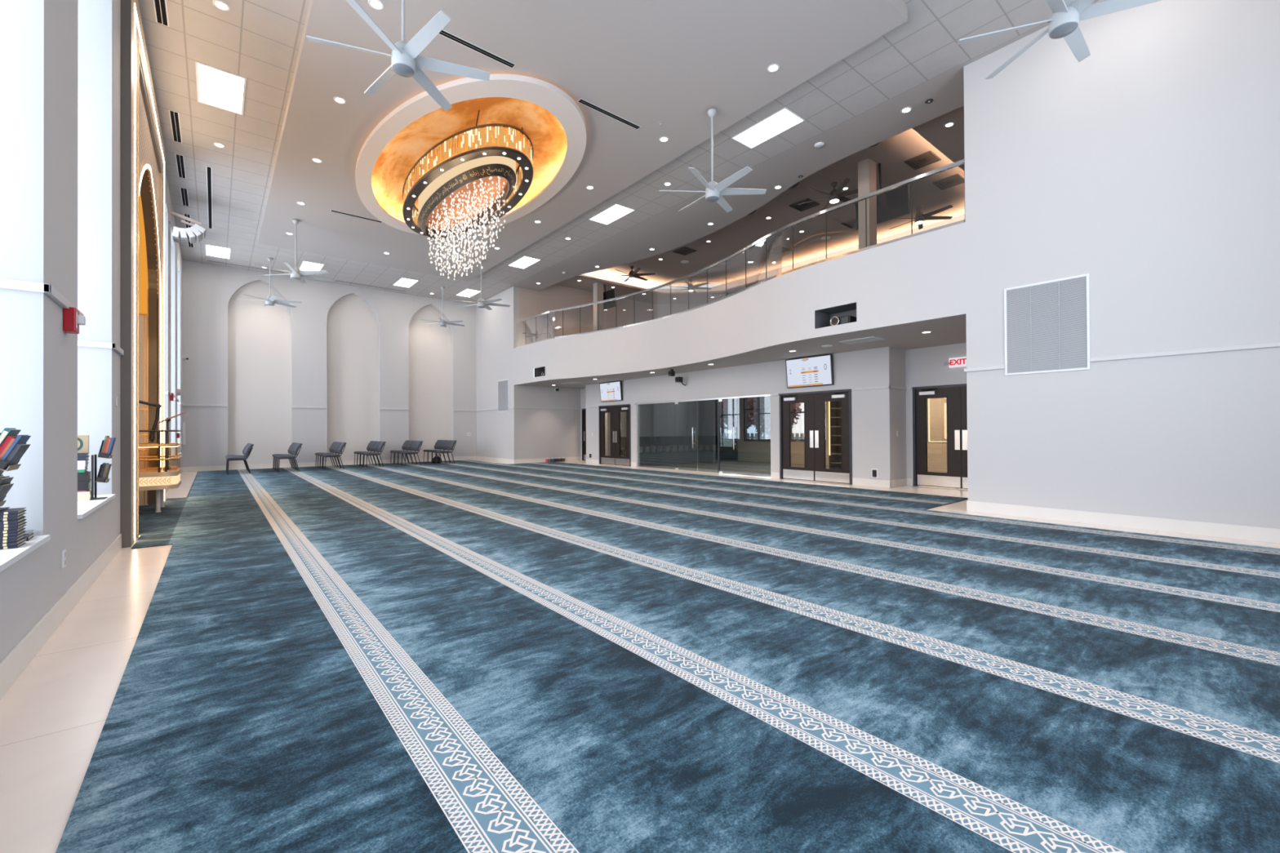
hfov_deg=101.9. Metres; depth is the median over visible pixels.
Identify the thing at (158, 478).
pulpit
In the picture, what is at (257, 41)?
ceiling
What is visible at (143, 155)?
mihrab
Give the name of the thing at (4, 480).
book
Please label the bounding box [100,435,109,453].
book
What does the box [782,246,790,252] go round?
ceiling vent
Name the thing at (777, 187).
recessed light
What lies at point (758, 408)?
window
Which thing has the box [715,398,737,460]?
window
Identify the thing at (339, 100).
recessed light
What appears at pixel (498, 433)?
wall
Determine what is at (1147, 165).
wall
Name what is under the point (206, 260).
air slot
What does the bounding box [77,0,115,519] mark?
window
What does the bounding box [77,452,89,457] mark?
book
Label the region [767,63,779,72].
recessed light
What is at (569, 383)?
ceiling vent
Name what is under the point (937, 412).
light
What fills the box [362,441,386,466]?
chair
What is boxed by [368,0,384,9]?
recessed light
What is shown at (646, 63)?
ceiling
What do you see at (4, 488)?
book
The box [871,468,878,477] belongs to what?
wall box
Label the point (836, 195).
ceiling fan
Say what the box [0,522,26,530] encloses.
book
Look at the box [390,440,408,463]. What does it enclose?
chair
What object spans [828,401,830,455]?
light
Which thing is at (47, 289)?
trim
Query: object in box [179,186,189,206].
air slot
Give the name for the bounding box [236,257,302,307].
ceiling fan
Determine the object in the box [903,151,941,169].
ceiling vent
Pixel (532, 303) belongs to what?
wall
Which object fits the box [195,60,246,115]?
ceiling light
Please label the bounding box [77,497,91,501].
book
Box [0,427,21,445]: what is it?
book
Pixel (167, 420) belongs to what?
book stand
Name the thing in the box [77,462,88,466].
book
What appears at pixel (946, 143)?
ceiling
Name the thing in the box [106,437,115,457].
book
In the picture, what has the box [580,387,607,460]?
wall
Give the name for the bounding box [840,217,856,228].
ceiling vent
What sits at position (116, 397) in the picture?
light switch
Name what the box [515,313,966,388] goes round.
ceiling
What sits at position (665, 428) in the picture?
wall
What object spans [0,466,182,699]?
baseboard
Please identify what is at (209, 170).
air slot
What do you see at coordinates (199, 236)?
grille
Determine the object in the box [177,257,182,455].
window
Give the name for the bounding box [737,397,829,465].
wall
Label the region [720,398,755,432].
tree
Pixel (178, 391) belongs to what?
wall speaker
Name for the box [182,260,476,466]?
wall
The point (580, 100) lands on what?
air slot
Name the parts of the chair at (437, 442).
backrest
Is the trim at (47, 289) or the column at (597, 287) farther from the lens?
the column at (597, 287)
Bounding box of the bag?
[431,455,442,463]
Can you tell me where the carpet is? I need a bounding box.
[55,459,1279,852]
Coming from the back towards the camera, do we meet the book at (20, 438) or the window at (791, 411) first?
the window at (791, 411)
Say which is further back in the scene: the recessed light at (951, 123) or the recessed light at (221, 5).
the recessed light at (951, 123)
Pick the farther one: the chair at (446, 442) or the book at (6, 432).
the chair at (446, 442)
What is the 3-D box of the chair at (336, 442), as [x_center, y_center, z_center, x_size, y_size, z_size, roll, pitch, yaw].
[-10.988,0.999,18.329,0.660,0.899,0.480,0,0,-39]
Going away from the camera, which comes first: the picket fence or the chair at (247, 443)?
the chair at (247, 443)
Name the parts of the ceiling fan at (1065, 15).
blade, blade, blade, blade, blade, blade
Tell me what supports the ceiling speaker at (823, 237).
attached to the ceiling at (946, 143)
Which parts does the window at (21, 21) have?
sill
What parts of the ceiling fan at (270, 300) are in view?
blade, blade, blade, blade, blade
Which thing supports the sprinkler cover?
attached to the ceiling at (671, 228)
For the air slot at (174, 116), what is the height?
0.005 m
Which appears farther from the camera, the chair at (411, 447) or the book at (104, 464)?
the chair at (411, 447)
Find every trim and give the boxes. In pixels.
[0,278,183,405]
[183,404,475,411]
[475,406,514,411]
[514,406,581,409]
[584,385,911,408]
[964,341,1279,372]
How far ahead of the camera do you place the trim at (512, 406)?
21.86 m
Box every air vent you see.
[497,378,508,412]
[1004,273,1090,375]
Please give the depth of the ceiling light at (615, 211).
13.47 m
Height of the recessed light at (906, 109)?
0.007 m
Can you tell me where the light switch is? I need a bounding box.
[115,396,118,406]
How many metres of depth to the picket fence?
30.14 m
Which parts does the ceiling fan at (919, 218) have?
blade, blade, blade, blade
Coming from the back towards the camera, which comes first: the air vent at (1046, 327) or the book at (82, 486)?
the air vent at (1046, 327)
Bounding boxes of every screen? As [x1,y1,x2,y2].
[603,284,615,310]
[854,163,910,230]
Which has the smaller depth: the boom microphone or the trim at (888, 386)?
the boom microphone
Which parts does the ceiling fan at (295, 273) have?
blade, blade, blade, blade, blade, blade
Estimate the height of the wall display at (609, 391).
0.701 m
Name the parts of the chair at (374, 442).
backrest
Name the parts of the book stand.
post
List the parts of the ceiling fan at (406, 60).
blade, blade, blade, blade, blade, blade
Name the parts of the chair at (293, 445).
backrest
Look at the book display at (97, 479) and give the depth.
4.90 m
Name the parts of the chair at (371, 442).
backrest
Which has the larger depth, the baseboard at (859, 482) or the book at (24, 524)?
the baseboard at (859, 482)
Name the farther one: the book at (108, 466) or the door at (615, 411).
the door at (615, 411)
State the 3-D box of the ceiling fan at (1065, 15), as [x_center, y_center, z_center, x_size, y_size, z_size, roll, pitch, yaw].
[4.175,-4.651,5.126,1.800,1.493,1.611,0,0,-39]
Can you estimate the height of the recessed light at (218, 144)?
0.007 m
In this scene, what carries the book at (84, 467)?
on the book at (78, 470)
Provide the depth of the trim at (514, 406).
21.04 m
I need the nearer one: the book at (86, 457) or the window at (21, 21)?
the window at (21, 21)
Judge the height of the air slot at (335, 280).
0.005 m
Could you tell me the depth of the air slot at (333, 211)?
13.01 m
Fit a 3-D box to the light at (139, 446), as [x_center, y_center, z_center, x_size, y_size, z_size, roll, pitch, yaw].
[-8.009,0.322,8.464,0.733,0.016,1.226,0,0,-39]
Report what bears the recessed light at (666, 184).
in the ceiling at (257, 41)
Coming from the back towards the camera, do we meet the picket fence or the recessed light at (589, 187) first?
the picket fence
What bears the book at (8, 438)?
on the book display at (2, 463)
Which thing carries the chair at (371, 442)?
on the carpet
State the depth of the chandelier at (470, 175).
10.04 m
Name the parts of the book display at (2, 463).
plate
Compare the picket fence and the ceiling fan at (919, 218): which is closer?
the ceiling fan at (919, 218)
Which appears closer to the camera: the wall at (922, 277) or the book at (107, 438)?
the book at (107, 438)
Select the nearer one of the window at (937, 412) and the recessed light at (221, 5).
the recessed light at (221, 5)
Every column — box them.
[592,271,603,331]
[857,158,876,248]
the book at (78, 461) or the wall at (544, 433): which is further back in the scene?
the wall at (544, 433)
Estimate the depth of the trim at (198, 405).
19.01 m
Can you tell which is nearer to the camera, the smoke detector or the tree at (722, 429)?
the smoke detector
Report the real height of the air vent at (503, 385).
1.270 m
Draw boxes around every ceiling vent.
[561,382,579,384]
[672,246,696,255]
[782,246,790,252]
[789,197,819,211]
[838,336,885,344]
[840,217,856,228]
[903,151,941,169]
[932,173,964,190]
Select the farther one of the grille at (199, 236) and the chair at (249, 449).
the chair at (249, 449)
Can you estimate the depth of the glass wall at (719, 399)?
15.48 m
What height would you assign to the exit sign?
0.200 m
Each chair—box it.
[225,443,248,470]
[226,443,250,472]
[226,444,253,475]
[271,442,294,469]
[273,442,297,470]
[274,443,297,471]
[276,443,302,472]
[315,441,336,466]
[316,441,339,468]
[319,442,341,469]
[322,442,346,470]
[353,440,373,464]
[356,440,377,466]
[359,441,380,466]
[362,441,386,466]
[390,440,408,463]
[393,440,413,463]
[397,440,417,464]
[400,440,422,466]
[422,440,441,462]
[427,440,446,462]
[431,440,451,462]
[435,440,457,464]
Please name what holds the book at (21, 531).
on the book at (21, 534)
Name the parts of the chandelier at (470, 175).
crystal plate, frame, suspension rod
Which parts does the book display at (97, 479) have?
plate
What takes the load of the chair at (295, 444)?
on the carpet
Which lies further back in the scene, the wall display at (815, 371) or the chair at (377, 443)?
the chair at (377, 443)
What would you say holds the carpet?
on the floor
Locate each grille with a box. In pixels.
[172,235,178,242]
[182,237,187,243]
[190,236,195,243]
[197,234,202,241]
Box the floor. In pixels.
[0,459,1279,852]
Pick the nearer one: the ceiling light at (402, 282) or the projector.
the projector
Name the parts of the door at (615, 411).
lite frame, kick plate, kick plate, lite frame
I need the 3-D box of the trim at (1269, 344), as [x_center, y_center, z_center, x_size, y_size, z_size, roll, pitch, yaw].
[6.331,-0.889,6.507,0.130,0.055,4.030,0,0,-39]
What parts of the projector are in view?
vent panel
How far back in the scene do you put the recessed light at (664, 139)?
9.65 m
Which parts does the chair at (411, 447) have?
backrest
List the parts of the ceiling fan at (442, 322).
blade, blade, blade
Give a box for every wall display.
[599,380,622,402]
[785,354,834,388]
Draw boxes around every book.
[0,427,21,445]
[0,435,17,454]
[0,435,31,460]
[0,438,15,459]
[0,475,13,484]
[0,482,13,502]
[0,507,25,515]
[0,510,26,518]
[0,513,25,521]
[0,516,26,524]
[0,519,26,528]
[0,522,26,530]
[0,525,25,533]
[0,528,25,537]
[0,531,25,540]
[0,534,25,543]
[0,537,26,546]
[0,540,26,550]
[4,443,31,468]
[23,529,33,537]
[24,533,34,541]
[77,435,88,453]
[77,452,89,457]
[77,456,88,460]
[77,459,88,463]
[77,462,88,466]
[77,466,88,469]
[77,468,88,472]
[77,471,91,481]
[77,480,91,490]
[77,489,91,494]
[77,493,91,496]
[77,495,91,498]
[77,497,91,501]
[98,462,108,477]
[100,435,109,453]
[102,437,111,453]
[102,463,111,481]
[105,438,111,453]
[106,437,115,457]
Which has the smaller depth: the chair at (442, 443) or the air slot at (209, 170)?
the air slot at (209, 170)
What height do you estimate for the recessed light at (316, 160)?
0.007 m
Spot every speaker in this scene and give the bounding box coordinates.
[168,203,206,243]
[176,388,181,395]
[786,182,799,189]
[820,236,830,239]
[821,344,832,346]
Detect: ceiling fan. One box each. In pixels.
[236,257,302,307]
[252,218,334,283]
[306,0,489,111]
[420,286,465,327]
[450,259,510,310]
[609,266,655,281]
[658,107,766,212]
[798,177,857,211]
[888,204,952,229]
[957,0,1161,79]
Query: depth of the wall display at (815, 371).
12.57 m
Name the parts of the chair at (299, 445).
seat, backrest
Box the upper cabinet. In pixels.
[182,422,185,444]
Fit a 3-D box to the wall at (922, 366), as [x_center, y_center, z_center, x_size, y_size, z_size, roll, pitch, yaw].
[6.466,-0.210,10.720,0.790,3.050,2.390,0,0,-39]
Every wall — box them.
[0,0,182,662]
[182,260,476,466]
[475,286,519,459]
[513,222,965,385]
[519,213,964,337]
[520,385,581,459]
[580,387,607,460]
[586,346,893,480]
[607,398,946,466]
[636,394,770,477]
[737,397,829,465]
[892,342,966,485]
[963,0,1279,528]
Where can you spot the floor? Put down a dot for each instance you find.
(53, 717)
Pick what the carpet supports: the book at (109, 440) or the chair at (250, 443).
the chair at (250, 443)
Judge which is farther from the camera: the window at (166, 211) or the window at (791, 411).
the window at (791, 411)
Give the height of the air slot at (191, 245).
0.005 m
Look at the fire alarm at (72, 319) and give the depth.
3.62 m
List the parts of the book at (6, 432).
spine panel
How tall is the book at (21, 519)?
0.016 m
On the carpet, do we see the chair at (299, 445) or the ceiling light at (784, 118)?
the chair at (299, 445)
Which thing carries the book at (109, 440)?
on the book display at (97, 479)
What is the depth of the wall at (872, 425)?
13.43 m
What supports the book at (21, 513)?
on the book at (21, 516)
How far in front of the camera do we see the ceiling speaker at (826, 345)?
10.97 m
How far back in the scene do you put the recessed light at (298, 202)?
12.25 m
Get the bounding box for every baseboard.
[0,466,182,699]
[182,456,476,471]
[476,456,912,488]
[966,500,1279,543]
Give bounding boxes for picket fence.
[720,433,804,446]
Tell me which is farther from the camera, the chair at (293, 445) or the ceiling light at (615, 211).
the chair at (293, 445)
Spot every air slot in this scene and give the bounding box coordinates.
[152,0,168,26]
[168,110,182,142]
[174,153,186,178]
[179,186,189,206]
[183,213,191,228]
[187,240,194,247]
[205,166,213,228]
[206,259,284,272]
[329,209,382,222]
[334,280,405,291]
[438,29,515,68]
[577,97,640,129]
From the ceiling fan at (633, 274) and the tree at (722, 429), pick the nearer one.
the ceiling fan at (633, 274)
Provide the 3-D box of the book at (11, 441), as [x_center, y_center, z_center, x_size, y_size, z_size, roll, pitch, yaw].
[-3.495,0.139,2.876,0.079,0.150,0.170,0,0,-39]
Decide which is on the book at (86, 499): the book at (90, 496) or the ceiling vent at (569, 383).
the book at (90, 496)
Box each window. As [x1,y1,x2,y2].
[0,0,50,572]
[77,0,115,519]
[165,204,169,462]
[170,226,176,457]
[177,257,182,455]
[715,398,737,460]
[743,395,770,441]
[790,403,804,441]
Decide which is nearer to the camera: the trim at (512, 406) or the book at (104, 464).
the book at (104, 464)
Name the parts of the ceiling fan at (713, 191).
blade, blade, blade, blade, blade, blade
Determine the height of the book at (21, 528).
0.016 m
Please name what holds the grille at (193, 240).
attached to the speaker at (195, 233)
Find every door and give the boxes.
[582,408,586,460]
[598,404,631,466]
[779,388,852,484]
[912,383,968,488]
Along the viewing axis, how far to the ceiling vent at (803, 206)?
14.85 m
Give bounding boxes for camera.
[667,368,675,376]
[675,373,689,386]
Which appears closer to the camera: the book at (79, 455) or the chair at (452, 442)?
the book at (79, 455)
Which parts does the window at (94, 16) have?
sill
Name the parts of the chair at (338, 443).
backrest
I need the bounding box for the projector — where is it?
[829,315,856,326]
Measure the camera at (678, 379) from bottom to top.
0.417 m
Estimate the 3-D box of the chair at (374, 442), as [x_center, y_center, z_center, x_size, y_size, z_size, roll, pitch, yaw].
[-10.165,1.000,19.365,0.660,0.899,0.480,0,0,-39]
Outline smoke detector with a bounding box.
[813,142,824,148]
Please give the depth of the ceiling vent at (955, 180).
13.51 m
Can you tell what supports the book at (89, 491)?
on the book at (80, 495)
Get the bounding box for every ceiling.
[137,0,1051,304]
[257,0,907,281]
[484,0,1098,300]
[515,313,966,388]
[554,105,964,303]
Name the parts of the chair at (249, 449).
seat, frame, backrest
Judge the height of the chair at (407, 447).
0.899 m
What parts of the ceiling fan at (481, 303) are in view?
blade, blade, blade, blade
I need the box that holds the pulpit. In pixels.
[138,430,182,512]
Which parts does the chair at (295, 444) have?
backrest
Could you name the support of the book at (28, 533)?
on the book at (27, 539)
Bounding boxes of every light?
[138,445,178,447]
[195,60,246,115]
[204,244,231,258]
[212,0,230,10]
[213,142,225,147]
[296,201,305,204]
[298,260,324,271]
[311,158,322,163]
[333,96,346,103]
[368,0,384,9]
[392,277,418,288]
[455,288,480,297]
[507,255,541,268]
[586,185,594,189]
[588,203,635,225]
[658,136,668,142]
[663,182,671,186]
[731,106,805,148]
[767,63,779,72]
[773,185,782,189]
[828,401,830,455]
[900,106,911,113]
[928,398,946,442]
[943,121,955,127]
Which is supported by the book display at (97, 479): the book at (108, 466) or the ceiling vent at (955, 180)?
the book at (108, 466)
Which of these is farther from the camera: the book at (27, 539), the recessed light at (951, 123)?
the recessed light at (951, 123)
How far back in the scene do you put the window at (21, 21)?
3.14 m
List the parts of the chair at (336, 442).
backrest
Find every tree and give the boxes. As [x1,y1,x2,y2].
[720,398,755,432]
[720,402,733,446]
[746,396,801,437]
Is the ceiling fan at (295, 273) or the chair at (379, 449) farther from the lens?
the chair at (379, 449)
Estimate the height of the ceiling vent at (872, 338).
0.015 m
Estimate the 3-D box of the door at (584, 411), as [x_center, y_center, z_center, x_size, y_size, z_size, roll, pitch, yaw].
[-2.055,0.338,21.535,0.230,2.190,1.230,0,0,-39]
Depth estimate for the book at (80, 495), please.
4.81 m
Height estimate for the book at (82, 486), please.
0.085 m
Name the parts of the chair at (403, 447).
backrest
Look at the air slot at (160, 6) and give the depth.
6.91 m
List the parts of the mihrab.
jamb panel, honeycomb panel, arch trim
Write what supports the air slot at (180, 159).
attached to the ceiling at (257, 41)
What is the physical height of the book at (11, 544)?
0.016 m
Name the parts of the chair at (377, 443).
backrest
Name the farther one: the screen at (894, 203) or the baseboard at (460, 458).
the baseboard at (460, 458)
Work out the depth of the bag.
20.36 m
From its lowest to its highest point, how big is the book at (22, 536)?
0.016 m
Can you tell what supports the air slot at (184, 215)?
attached to the ceiling at (257, 41)
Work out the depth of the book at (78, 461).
4.81 m
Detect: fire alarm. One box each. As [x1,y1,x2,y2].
[62,306,85,333]
[169,392,175,400]
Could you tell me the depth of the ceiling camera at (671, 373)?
15.14 m
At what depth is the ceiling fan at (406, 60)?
5.58 m
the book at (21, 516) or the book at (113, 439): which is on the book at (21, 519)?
the book at (21, 516)
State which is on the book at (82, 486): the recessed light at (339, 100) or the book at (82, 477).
the book at (82, 477)
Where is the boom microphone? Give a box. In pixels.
[138,400,161,442]
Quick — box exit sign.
[942,356,966,368]
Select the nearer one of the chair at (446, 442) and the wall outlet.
the wall outlet
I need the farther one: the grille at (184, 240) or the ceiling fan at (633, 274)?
the ceiling fan at (633, 274)
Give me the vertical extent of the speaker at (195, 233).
0.766 m
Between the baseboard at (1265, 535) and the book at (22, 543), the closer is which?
the book at (22, 543)
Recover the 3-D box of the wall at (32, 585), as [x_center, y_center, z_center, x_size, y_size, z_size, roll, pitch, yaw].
[-7.606,-2.272,7.643,0.450,7.300,23.824,0,0,-39]
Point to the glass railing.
(759, 262)
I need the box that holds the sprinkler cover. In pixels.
[924,98,933,103]
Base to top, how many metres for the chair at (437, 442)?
0.899 m
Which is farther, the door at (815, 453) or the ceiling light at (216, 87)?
the door at (815, 453)
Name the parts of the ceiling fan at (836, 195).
blade, blade, blade, blade, blade, blade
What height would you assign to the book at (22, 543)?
0.016 m
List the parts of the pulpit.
leg, rail post, rail, rail, rail, leg, rail post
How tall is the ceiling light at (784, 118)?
0.011 m
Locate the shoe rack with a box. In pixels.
[828,400,841,469]
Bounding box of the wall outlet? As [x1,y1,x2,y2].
[61,549,66,568]
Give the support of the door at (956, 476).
in the wall at (922, 366)
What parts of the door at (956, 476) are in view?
closer arm, lite frame, kick plate, push plate, push plate, kick plate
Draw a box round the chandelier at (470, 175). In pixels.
[402,109,533,279]
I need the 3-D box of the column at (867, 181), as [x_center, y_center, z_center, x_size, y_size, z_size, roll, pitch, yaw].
[5.489,-4.703,12.517,0.360,3.330,0.270,0,0,-39]
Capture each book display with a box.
[0,432,21,511]
[90,440,112,500]
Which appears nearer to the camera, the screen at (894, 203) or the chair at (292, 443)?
the screen at (894, 203)
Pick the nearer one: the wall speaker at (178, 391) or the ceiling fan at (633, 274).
the wall speaker at (178, 391)
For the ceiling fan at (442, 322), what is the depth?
20.17 m
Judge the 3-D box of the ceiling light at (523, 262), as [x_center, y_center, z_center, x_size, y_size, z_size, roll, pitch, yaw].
[-3.861,-5.465,17.303,0.614,0.011,1.230,0,0,-39]
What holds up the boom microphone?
attached to the pulpit
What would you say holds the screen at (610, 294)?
hanging from the ceiling at (946, 143)
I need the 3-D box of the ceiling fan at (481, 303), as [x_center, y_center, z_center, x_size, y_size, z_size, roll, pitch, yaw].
[-5.010,-4.506,16.371,1.611,1.493,1.800,0,0,3]
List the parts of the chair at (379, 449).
seat, backrest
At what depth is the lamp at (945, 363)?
10.96 m
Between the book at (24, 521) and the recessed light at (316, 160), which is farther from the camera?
the recessed light at (316, 160)
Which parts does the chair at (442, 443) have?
backrest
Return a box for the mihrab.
[120,0,165,547]
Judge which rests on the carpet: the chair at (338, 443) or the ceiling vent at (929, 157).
the chair at (338, 443)
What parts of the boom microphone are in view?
arm, arm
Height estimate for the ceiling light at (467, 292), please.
0.011 m
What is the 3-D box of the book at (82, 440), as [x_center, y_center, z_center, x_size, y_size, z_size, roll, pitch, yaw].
[-5.263,0.165,4.840,0.170,0.165,0.037,0,0,-39]
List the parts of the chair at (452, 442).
seat, backrest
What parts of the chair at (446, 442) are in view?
backrest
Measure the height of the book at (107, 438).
0.185 m
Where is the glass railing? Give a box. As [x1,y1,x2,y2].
[515,159,964,347]
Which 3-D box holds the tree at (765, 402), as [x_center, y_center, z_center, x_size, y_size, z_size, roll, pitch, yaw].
[6.710,-0.383,26.489,2.856,3.892,2.919,0,0,-39]
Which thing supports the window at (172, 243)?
in the wall at (32, 585)
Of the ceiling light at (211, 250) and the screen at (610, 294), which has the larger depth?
the screen at (610, 294)
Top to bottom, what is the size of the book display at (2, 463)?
0.425 m
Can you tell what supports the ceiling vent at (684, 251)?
in the ceiling at (946, 143)
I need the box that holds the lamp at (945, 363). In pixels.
[942,361,950,365]
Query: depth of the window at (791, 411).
19.33 m
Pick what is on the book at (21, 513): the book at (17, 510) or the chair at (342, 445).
the book at (17, 510)
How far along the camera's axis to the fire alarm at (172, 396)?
12.12 m
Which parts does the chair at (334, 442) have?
backrest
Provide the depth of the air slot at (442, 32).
7.33 m
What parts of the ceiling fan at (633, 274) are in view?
blade, blade, blade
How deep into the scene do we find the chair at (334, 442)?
18.78 m
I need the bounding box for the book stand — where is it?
[157,412,185,470]
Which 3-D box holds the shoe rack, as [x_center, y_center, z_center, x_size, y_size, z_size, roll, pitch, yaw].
[5.835,0.239,13.896,0.462,2.200,1.450,0,0,-39]
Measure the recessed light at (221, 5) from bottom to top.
0.007 m
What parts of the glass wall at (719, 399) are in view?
head rail, floor rail, door post, pull handle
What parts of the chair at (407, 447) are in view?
backrest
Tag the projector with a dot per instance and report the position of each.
(834, 321)
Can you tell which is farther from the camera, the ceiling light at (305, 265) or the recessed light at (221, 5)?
the ceiling light at (305, 265)
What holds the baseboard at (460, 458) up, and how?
attached to the wall at (352, 352)
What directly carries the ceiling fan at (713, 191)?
hanging from the ceiling at (646, 63)
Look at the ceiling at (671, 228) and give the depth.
11.64 m
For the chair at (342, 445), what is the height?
0.899 m
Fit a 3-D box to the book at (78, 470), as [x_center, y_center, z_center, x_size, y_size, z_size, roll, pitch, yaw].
[-5.265,0.413,4.835,0.150,0.026,0.170,0,0,-39]
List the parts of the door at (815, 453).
lite frame, kick plate, push plate, push plate, kick plate, lite frame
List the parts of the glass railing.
glass panel, glass panel, glass panel, glass panel, glass panel, glass panel, glass panel, glass panel, glass panel, rail, glass panel, glass panel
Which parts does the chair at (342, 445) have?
seat, backrest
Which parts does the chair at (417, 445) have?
seat, backrest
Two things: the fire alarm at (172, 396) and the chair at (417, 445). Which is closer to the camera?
the fire alarm at (172, 396)

